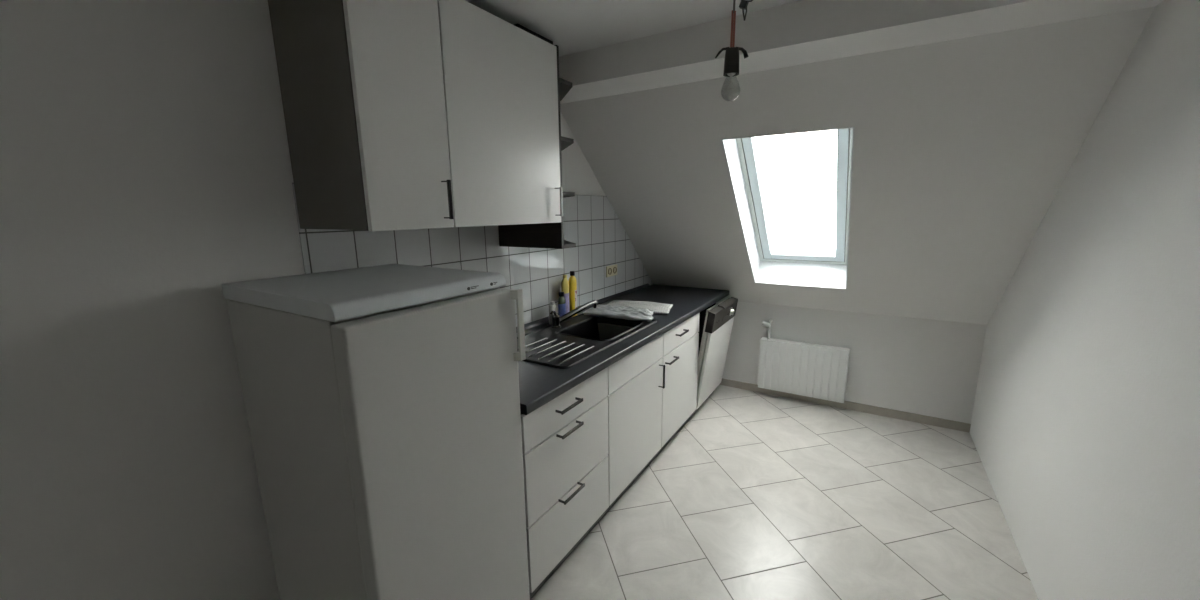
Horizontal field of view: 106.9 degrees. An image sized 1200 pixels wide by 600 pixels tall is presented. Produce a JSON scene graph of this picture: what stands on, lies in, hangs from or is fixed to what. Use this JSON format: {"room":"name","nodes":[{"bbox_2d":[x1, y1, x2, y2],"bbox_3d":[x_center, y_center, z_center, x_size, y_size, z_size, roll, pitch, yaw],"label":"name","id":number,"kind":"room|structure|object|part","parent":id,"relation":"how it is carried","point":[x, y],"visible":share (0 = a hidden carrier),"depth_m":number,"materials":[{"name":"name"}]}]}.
{"room":"kitchen","nodes":[
{"label":"kitchen","id":0,"kind":"room"},
{"bbox_2d":[0,0,652,599],"bbox_3d":[-0.737,-0.067,2.037,0.126,2.345,5.065,6,13,31],"label":"wall","id":1,"kind":"structure","parent":0,"point":[146,170],"depth_m":1.17,"materials":[{"name":"paint"}]},
{"bbox_2d":[268,0,453,230],"bbox_3d":[-0.729,-0.599,1.405,0.431,0.739,0.298,6,13,31],"label":"upper cabinet","id":2,"kind":"object","parent":1,"relation":"attached to","point":[361,81],"visible":1,"depth_m":1.30,"materials":[{"name":"grey"}]},
{"bbox_3d":[-0.582,-0.580,1.319,0.018,0.732,0.295,6,13,31],"label":"door","id":3,"kind":"part","parent":2,"relation":"part of","materials":[{"name":"white laminate"}]},
{"bbox_3d":[-0.499,-0.327,1.452,0.035,0.125,0.013,6,13,31],"label":"handle","id":4,"kind":"part","parent":2,"relation":"part of","materials":[{"name":"grey metal"}]},
{"bbox_2d":[292,183,652,326],"bbox_3d":[-0.235,-0.190,2.734,0.006,0.899,2.895,6,13,31],"label":"tile backsplash","id":5,"kind":"structure","parent":1,"relation":"attached to","point":[591,222],"depth_m":2.42,"materials":[{"name":"white tile"}]},
{"bbox_2d":[437,0,562,226],"bbox_3d":[-0.492,-0.687,1.785,0.431,0.755,0.611,6,13,31],"label":"upper cabinet","id":6,"kind":"object","parent":1,"relation":"attached to","point":[500,76],"visible":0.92,"depth_m":1.64,"materials":[{"name":"grey"}]},
{"bbox_3d":[-0.182,-0.433,1.962,0.035,0.125,0.013,6,13,31],"label":"handle","id":7,"kind":"part","parent":6,"relation":"part of","materials":[{"name":"grey metal"}]},
{"bbox_2d":[498,45,575,248],"bbox_3d":[-0.270,-0.702,2.191,0.392,0.862,0.300,6,13,31],"label":"shelf","id":8,"kind":"object","parent":1,"relation":"attached to","point":[540,235],"visible":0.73,"depth_m":2.10,"materials":[{"name":"brown laminate"}]},
{"bbox_2d":[606,264,616,276],"bbox_3d":[0.088,-0.214,3.253,0.011,0.079,0.156,6,13,31],"label":"wall socket","id":9,"kind":"object","parent":1,"relation":"attached to","point":[611,270],"visible":1,"depth_m":3.24,"materials":[{"name":"beige plastic"}]},
{"bbox_2d":[465,0,800,56],"bbox_3d":[-0.232,-0.906,0.484,2.420,0.100,3.285,6,13,31],"label":"ceiling","id":10,"kind":"structure","parent":0,"point":[575,26],"depth_m":1.74,"materials":[{"name":"paint"}]},
{"bbox_2d":[715,0,748,95],"bbox_3d":[0.419,-0.842,1.402,0.092,0.402,0.061,6,13,31],"label":"pendant bulb","id":11,"kind":"object","parent":10,"relation":"hanging from","point":[731,62],"visible":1,"depth_m":1.40,"materials":[{"name":"grey plastic"}]},
{"bbox_3d":[0.388,-0.786,1.413,0.044,0.033,0.008,-1,11,0],"label":"clamp arm","id":12,"kind":"part","parent":11,"relation":"part of","materials":[{"name":"black plastic"}]},
{"bbox_3d":[0.421,-0.725,1.425,0.026,0.060,0.026,6,13,31],"label":"bulb stem","id":13,"kind":"part","parent":11,"relation":"part of","materials":[{"name":"white glass"}]},
{"bbox_2d":[723,47,738,76],"bbox_3d":[0.420,-0.761,1.418,0.049,0.079,0.049,6,13,31],"label":"bulb socket","id":14,"kind":"object","parent":11,"relation":"attached to","point":[731,62],"depth_m":1.40,"materials":[{"name":"black plastic"}]},
{"bbox_3d":[0.451,-0.786,1.414,0.043,0.034,0.014,0,11,5],"label":"clamp arm","id":15,"kind":"part","parent":11,"relation":"part of","materials":[{"name":"black plastic"}]},
{"bbox_2d":[739,0,752,20],"bbox_3d":[0.474,-0.969,1.404,0.062,0.156,0.025,6,13,31],"label":"wires","id":16,"kind":"object","parent":10,"relation":"attached to","point":[743,5],"visible":1,"depth_m":1.41,"materials":[{"name":"black plastic"}]},
{"bbox_2d":[531,385,1038,599],"bbox_3d":[0.257,1.238,1.691,2.420,0.100,5.065,6,13,31],"label":"floor","id":17,"kind":"structure","parent":0,"point":[757,496],"depth_m":2.20,"materials":[{"name":"tile"}]},
{"bbox_2d":[222,264,529,599],"bbox_3d":[-0.661,0.575,1.473,0.641,1.306,0.562,6,13,31],"label":"fridge","id":18,"kind":"object","parent":17,"relation":"on","point":[382,402],"visible":1,"depth_m":1.21,"materials":[{"name":"metal"}]},
{"bbox_3d":[-0.432,0.606,1.331,0.057,1.216,0.550,6,13,31],"label":"door","id":19,"kind":"part","parent":18,"relation":"part of","materials":[{"name":"metal"}]},
{"bbox_3d":[-0.265,0.083,1.437,0.043,0.236,0.019,-9,14,-34],"label":"handle","id":20,"kind":"part","parent":18,"relation":"part of","materials":[{"name":"grey plastic"}]},
{"bbox_2d":[521,367,608,599],"bbox_3d":[-0.365,0.714,1.995,0.668,0.820,0.580,6,13,31],"label":"base cabinet","id":21,"kind":"object","parent":17,"relation":"on","point":[565,439],"visible":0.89,"depth_m":1.78,"materials":[{"name":"grey"}]},
{"bbox_3d":[-0.121,0.418,1.782,0.018,0.138,0.575,6,13,31],"label":"drawer","id":22,"kind":"part","parent":21,"relation":"part of","materials":[{"name":"white laminate"}]},
{"bbox_3d":[-0.119,0.633,1.825,0.018,0.286,0.575,6,13,31],"label":"drawer","id":23,"kind":"part","parent":21,"relation":"part of","materials":[{"name":"white laminate"}]},
{"bbox_3d":[-0.115,0.914,1.882,0.018,0.272,0.575,6,13,31],"label":"drawer","id":24,"kind":"part","parent":21,"relation":"part of","materials":[{"name":"white laminate"}]},
{"bbox_3d":[-0.119,0.410,1.733,0.035,0.013,0.142,6,13,31],"label":"handle","id":25,"kind":"part","parent":21,"relation":"part of","materials":[{"name":"grey metal"}]},
{"bbox_3d":[-0.117,0.509,1.753,0.035,0.013,0.142,6,13,31],"label":"handle","id":26,"kind":"part","parent":21,"relation":"part of","materials":[{"name":"grey metal"}]},
{"bbox_3d":[-0.114,0.783,1.808,0.035,0.013,0.142,6,13,31],"label":"handle","id":27,"kind":"part","parent":21,"relation":"part of","materials":[{"name":"grey metal"}]},
{"bbox_2d":[516,283,728,414],"bbox_3d":[0.112,0.114,2.710,0.667,0.064,2.480,6,13,31],"label":"countertop","id":28,"kind":"structure","parent":21,"relation":"on","point":[539,384],"depth_m":2.23,"materials":[{"name":"black laminate"}]},
{"bbox_2d":[549,301,556,323],"bbox_3d":[-0.273,0.072,2.576,0.036,0.130,0.058,6,13,31],"label":"bottle","id":29,"kind":"object","parent":28,"relation":"on","point":[552,307],"visible":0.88,"depth_m":2.56,"materials":[{"name":"grey plastic"}]},
{"bbox_2d":[561,275,569,312],"bbox_3d":[-0.210,-0.021,2.696,0.038,0.264,0.061,6,13,31],"label":"bottle","id":30,"kind":"object","parent":28,"relation":"on","point":[565,283],"visible":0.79,"depth_m":2.67,"materials":[{"name":"yellow plastic"}]},
{"bbox_2d":[569,271,576,316],"bbox_3d":[-0.167,-0.038,2.740,0.041,0.280,0.067,6,13,31],"label":"bottle","id":31,"kind":"object","parent":28,"relation":"on","point":[572,280],"visible":0.73,"depth_m":2.72,"materials":[{"name":"yellow plastic"}]},
{"bbox_2d":[550,300,597,327],"bbox_3d":[-0.165,0.080,2.573,0.071,0.109,0.407,8,14,37],"label":"tap","id":32,"kind":"object","parent":28,"relation":"on","point":[556,319],"visible":1,"depth_m":2.53,"materials":[{"name":"grey metal"}]},
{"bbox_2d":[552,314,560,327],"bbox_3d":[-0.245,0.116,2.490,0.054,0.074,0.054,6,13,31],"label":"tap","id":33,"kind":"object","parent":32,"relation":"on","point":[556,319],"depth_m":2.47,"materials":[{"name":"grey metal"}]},
{"bbox_3d":[-0.129,0.067,2.599,0.038,0.095,0.320,10,16,44],"label":"spout","id":34,"kind":"part","parent":32,"relation":"part of","materials":[{"name":"grey metal"}]},
{"bbox_2d":[517,313,656,368],"bbox_3d":[-0.109,0.258,2.363,0.495,0.172,0.940,6,13,31],"label":"sink","id":35,"kind":"object","parent":28,"relation":"in","point":[578,339],"visible":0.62,"depth_m":2.23,"materials":[{"name":"black"}]},
{"bbox_2d":[558,292,565,321],"bbox_3d":[-0.224,0.041,2.610,0.036,0.178,0.057,6,13,31],"label":"bottle","id":36,"kind":"object","parent":35,"relation":"on","point":[561,301],"visible":0.83,"depth_m":2.59,"materials":[{"name":"blue plastic"}]},
{"bbox_2d":[583,304,652,321],"bbox_3d":[0.135,0.070,2.729,0.486,0.044,0.234,6,13,31],"label":"plastic sheet","id":37,"kind":"object","parent":35,"relation":"on","point":[619,312],"visible":1,"depth_m":2.68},
{"bbox_2d":[607,300,672,314],"bbox_3d":[0.261,0.040,2.954,0.474,0.032,0.270,4,12,23],"label":"folded newspaper","id":38,"kind":"object","parent":28,"relation":"on","point":[657,308],"visible":0.84,"depth_m":2.92,"materials":[{"name":"white paper"}]},
{"bbox_2d":[597,323,664,519],"bbox_3d":[-0.052,0.609,2.500,0.668,0.820,0.622,6,13,31],"label":"base cabinet","id":39,"kind":"object","parent":17,"relation":"on","point":[635,386],"visible":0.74,"depth_m":2.31,"materials":[{"name":"grey"}]},
{"bbox_3d":[0.196,0.665,2.357,0.018,0.565,0.617,6,13,31],"label":"door","id":40,"kind":"part","parent":39,"relation":"part of","materials":[{"name":"white laminate"}]},
{"bbox_3d":[0.192,0.314,2.287,0.018,0.138,0.617,6,13,31],"label":"panel","id":41,"kind":"part","parent":39,"relation":"part of","materials":[{"name":"white laminate"}]},
{"bbox_3d":[0.349,0.432,2.518,0.035,0.137,0.013,6,13,31],"label":"handle","id":42,"kind":"part","parent":39,"relation":"part of","materials":[{"name":"grey metal"}]},
{"bbox_2d":[604,313,699,459],"bbox_3d":[0.273,0.501,3.022,0.668,0.820,0.623,6,13,31],"label":"base cabinet","id":43,"kind":"object","parent":17,"relation":"on","point":[680,343],"visible":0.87,"depth_m":2.82,"materials":[{"name":"grey"}]},
{"bbox_3d":[0.428,0.357,2.636,0.035,0.013,0.139,6,13,31],"label":"handle","id":44,"kind":"part","parent":43,"relation":"part of","materials":[{"name":"grey metal"}]},
{"bbox_3d":[0.521,0.556,2.880,0.018,0.565,0.618,6,13,31],"label":"door","id":45,"kind":"part","parent":43,"relation":"part of","materials":[{"name":"white laminate"}]},
{"bbox_3d":[0.517,0.205,2.809,0.018,0.138,0.618,6,13,31],"label":"drawer","id":46,"kind":"part","parent":43,"relation":"part of","materials":[{"name":"white laminate"}]},
{"bbox_3d":[0.507,0.201,2.740,0.035,0.013,0.139,6,13,31],"label":"handle","id":47,"kind":"part","parent":43,"relation":"part of","materials":[{"name":"grey metal"}]},
{"bbox_2d":[689,297,737,418],"bbox_3d":[0.634,0.394,3.511,0.745,0.829,0.597,6,13,31],"label":"dishwasher","id":48,"kind":"object","parent":17,"relation":"on","point":[715,322],"visible":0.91,"depth_m":3.25,"materials":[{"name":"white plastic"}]},
{"bbox_2d":[698,303,715,355],"bbox_3d":[0.552,0.384,3.559,0.555,0.792,0.597,6,13,31],"label":"tub","id":49,"kind":"object","parent":48,"relation":"in","point":[703,313],"depth_m":3.67,"materials":[{"name":"plastic"}]},
{"bbox_3d":[0.876,0.457,3.373,0.099,0.575,0.597,6,13,31],"label":"door","id":50,"kind":"part","parent":48,"relation":"part of","materials":[{"name":"white metal"}]},
{"bbox_3d":[0.907,0.098,3.279,0.076,0.163,0.597,6,13,31],"label":"control panel","id":51,"kind":"part","parent":48,"relation":"part of","materials":[{"name":"black plastic"}]},
{"bbox_3d":[1.001,0.088,3.370,0.029,0.068,0.068,6,13,31],"label":"knob","id":52,"kind":"part","parent":48,"relation":"part of","materials":[{"name":"silver metal"}]},
{"bbox_2d":[716,300,986,423],"bbox_3d":[1.567,0.394,3.609,2.300,0.770,0.200,6,13,31],"label":"wall","id":53,"kind":"structure","parent":0,"point":[927,367],"depth_m":3.19,"materials":[{"name":"paint"}]},
{"bbox_2d":[758,319,849,402],"bbox_3d":[1.565,0.458,3.448,0.627,0.558,0.092,6,13,31],"label":"radiator","id":54,"kind":"object","parent":53,"relation":"attached to","point":[798,368],"visible":1,"depth_m":3.42,"materials":[{"name":"white metal"}]},
{"bbox_2d":[719,378,970,432],"bbox_3d":[1.516,0.759,3.590,2.300,0.062,0.012,6,13,31],"label":"baseboard","id":55,"kind":"structure","parent":53,"relation":"attached to","point":[923,419],"depth_m":3.30,"materials":[{"name":"grey tile"}]},
{"bbox_2d":[560,6,1154,324],"bbox_3d":[1.187,-0.525,2.807,2.300,1.598,1.709,6,13,31],"label":"wall","id":56,"kind":"structure","parent":0,"point":[963,147],"depth_m":2.19,"materials":[{"name":"paint"}]},
{"bbox_2d":[721,127,854,289],"bbox_3d":[1.219,-0.583,2.766,0.617,1.129,1.189,6,13,31],"label":"window","id":57,"kind":"structure","parent":56,"relation":"in","point":[818,268],"depth_m":3.00,"materials":[{"name":"white"}]},
{"bbox_3d":[1.251,-0.661,2.806,0.541,0.911,0.980,6,13,31],"label":"sash","id":58,"kind":"part","parent":57,"relation":"part of","materials":[{"name":"grey"}]},
{"bbox_2d":[559,0,1162,103],"bbox_3d":[0.697,-1.123,1.878,2.300,0.245,0.387,6,13,31],"label":"beam","id":59,"kind":"structure","parent":56,"relation":"attached to","point":[803,31],"depth_m":1.68,"materials":[{"name":"paint"}]},
{"bbox_2d":[970,0,1199,599],"bbox_3d":[1.298,0.214,0.760,0.120,2.450,5.185,6,13,31],"label":"wall","id":60,"kind":"structure","parent":0,"point":[1085,427],"depth_m":1.41,"materials":[{"name":"paint"}]}
]}

